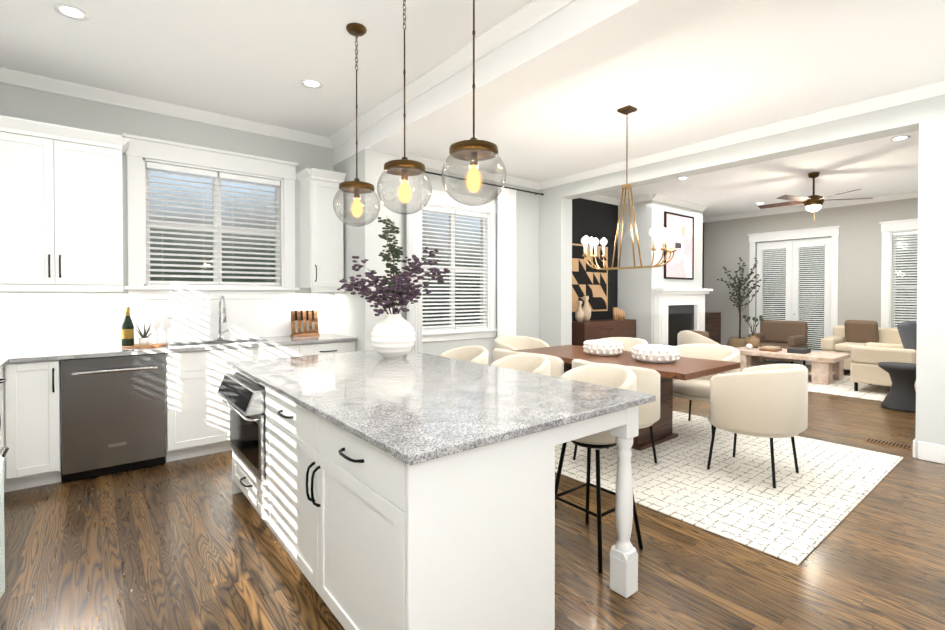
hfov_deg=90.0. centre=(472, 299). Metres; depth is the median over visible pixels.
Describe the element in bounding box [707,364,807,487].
dining chair
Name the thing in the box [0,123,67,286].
upper cabinet
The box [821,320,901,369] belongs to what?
sofa
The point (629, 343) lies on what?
dining chair
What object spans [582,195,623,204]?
crown molding
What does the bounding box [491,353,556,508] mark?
counter stool
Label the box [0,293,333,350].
tile backsplash
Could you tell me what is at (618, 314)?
figurine
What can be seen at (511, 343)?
dining chair
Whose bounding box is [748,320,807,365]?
accent chair
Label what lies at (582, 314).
vase
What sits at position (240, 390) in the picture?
base cabinet
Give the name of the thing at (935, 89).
crown molding
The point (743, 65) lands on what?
ceiling
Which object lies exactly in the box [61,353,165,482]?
dishwasher
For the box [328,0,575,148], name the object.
crown molding
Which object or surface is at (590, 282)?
picture
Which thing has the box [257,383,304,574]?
base cabinet
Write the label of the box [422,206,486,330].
window blind
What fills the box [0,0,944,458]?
wall
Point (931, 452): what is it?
baseboard
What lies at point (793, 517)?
dining rug
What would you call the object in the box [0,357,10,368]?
countertop
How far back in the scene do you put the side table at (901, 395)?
5.69 m
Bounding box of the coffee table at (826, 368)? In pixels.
[737,346,850,384]
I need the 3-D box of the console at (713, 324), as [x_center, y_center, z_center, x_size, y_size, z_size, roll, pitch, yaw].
[4.866,0.775,10.200,1.200,0.999,0.430,-1,1,-39]
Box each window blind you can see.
[146,162,280,284]
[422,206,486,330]
[892,231,917,327]
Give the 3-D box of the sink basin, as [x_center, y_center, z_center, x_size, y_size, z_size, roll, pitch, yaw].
[-2.358,0.511,4.420,0.798,0.218,0.358,-1,1,-39]
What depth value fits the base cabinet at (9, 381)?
3.28 m
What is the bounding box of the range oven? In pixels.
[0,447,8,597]
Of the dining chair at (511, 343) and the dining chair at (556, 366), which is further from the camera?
the dining chair at (511, 343)
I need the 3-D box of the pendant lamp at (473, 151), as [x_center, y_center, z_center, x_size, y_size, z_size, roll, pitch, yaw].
[0.006,-1.099,2.194,0.300,1.317,0.300,-1,1,-39]
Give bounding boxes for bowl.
[583,340,623,355]
[631,344,679,362]
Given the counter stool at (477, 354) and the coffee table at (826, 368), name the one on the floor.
the counter stool at (477, 354)
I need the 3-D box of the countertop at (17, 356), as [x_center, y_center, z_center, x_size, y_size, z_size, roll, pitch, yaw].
[-2.682,0.410,4.063,3.344,0.031,0.627,-1,1,-39]
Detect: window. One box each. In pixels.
[122,133,298,299]
[422,188,497,341]
[879,218,917,327]
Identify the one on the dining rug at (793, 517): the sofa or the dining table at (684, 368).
the dining table at (684, 368)
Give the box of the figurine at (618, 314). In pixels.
[613,307,624,319]
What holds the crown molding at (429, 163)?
attached to the wall
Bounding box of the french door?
[747,226,840,364]
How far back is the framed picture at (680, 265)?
8.79 m
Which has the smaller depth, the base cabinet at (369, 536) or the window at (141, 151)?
the base cabinet at (369, 536)
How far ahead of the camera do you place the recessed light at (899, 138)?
5.24 m
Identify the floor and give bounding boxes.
[0,361,944,629]
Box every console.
[572,319,635,345]
[705,312,720,344]
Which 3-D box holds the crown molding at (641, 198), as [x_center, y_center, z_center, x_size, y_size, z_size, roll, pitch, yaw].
[2.901,-1.787,8.395,0.085,0.090,0.570,-1,1,-39]
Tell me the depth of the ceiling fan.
6.70 m
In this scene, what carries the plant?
on the floor
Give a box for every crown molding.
[0,67,327,147]
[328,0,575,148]
[400,154,539,188]
[536,80,944,189]
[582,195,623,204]
[620,194,647,203]
[648,194,706,210]
[708,192,917,221]
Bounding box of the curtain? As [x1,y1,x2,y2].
[407,171,543,352]
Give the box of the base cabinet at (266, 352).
[260,339,355,358]
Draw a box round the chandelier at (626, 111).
[582,105,676,269]
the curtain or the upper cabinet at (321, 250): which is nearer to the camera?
the upper cabinet at (321, 250)
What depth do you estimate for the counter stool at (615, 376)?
2.63 m
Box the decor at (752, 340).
[742,315,810,353]
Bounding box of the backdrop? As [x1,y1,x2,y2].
[149,169,917,349]
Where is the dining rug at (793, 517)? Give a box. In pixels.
[555,411,902,565]
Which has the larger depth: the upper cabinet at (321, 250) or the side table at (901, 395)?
the side table at (901, 395)
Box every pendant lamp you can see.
[333,23,379,226]
[377,0,431,214]
[442,0,505,205]
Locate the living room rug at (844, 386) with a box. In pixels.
[772,362,915,400]
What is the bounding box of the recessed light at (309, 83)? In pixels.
[301,79,321,88]
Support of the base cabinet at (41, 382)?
on the floor
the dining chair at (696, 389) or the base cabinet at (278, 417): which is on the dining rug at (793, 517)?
the dining chair at (696, 389)
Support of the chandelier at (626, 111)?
hanging from the ceiling
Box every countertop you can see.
[0,334,357,362]
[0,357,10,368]
[227,350,655,464]
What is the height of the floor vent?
0.008 m
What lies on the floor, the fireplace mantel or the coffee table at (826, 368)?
the fireplace mantel
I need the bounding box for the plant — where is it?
[717,257,760,347]
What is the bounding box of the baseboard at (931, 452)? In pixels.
[913,439,944,463]
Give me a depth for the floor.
2.46 m
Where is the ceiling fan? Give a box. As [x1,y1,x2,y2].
[758,172,872,223]
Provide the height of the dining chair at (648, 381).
0.852 m
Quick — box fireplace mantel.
[652,288,712,345]
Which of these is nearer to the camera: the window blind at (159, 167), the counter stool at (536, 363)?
the counter stool at (536, 363)
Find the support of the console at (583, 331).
on the floor
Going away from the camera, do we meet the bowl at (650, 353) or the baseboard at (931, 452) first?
the baseboard at (931, 452)
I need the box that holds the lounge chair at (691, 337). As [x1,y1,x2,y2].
[677,330,719,345]
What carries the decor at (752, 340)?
on the coffee table at (826, 368)
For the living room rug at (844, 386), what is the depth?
6.88 m
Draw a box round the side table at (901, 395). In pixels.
[878,362,915,412]
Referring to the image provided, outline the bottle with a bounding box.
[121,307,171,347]
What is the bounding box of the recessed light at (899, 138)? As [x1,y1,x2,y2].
[890,136,909,140]
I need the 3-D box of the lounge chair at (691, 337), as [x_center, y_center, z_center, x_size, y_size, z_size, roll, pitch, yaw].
[3.871,0.898,8.018,0.680,0.780,0.760,-1,1,-39]
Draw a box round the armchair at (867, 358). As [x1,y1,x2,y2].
[850,321,916,390]
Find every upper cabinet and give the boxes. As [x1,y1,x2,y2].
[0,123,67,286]
[68,135,123,286]
[296,168,345,291]
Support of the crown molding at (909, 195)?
attached to the wall
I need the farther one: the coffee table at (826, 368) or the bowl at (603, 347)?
the coffee table at (826, 368)
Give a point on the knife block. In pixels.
(304, 323)
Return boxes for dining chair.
[493,348,563,377]
[494,336,549,350]
[572,359,659,462]
[598,337,647,350]
[673,344,739,431]
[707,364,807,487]
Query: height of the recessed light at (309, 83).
0.007 m
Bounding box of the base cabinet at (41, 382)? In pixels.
[16,360,63,489]
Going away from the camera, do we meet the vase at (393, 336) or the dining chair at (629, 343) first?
the vase at (393, 336)
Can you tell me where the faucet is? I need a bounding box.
[217,296,229,339]
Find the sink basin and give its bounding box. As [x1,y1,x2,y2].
[169,339,265,346]
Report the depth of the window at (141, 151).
4.54 m
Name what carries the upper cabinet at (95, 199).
attached to the wall
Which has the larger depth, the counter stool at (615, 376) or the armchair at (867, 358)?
the armchair at (867, 358)
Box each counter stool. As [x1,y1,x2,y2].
[439,346,487,364]
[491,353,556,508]
[555,363,642,572]
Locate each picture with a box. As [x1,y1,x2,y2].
[572,243,607,311]
[664,211,693,279]
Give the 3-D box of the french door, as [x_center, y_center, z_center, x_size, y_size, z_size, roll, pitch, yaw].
[6.411,-0.057,9.498,0.150,2.679,1.600,-1,1,-39]
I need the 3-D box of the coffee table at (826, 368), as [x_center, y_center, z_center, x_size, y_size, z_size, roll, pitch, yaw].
[5.327,1.080,8.025,0.900,0.417,1.550,-1,1,-39]
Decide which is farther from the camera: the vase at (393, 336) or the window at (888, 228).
the window at (888, 228)
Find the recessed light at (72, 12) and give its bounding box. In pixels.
[53,3,89,20]
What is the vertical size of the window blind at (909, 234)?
1.900 m
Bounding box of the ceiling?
[0,0,944,217]
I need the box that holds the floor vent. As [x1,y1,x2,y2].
[864,438,912,449]
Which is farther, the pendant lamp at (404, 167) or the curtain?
the curtain
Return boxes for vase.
[337,217,449,358]
[575,296,590,321]
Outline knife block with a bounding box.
[290,310,319,336]
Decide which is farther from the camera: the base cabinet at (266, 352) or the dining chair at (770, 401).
the base cabinet at (266, 352)
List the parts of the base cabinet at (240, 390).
microwave drawer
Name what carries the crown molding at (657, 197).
attached to the wall
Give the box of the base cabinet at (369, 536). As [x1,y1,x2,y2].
[301,407,560,629]
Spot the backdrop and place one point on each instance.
(230, 224)
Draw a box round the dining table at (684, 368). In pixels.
[513,345,740,450]
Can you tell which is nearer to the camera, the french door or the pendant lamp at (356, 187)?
the pendant lamp at (356, 187)
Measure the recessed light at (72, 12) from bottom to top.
0.007 m

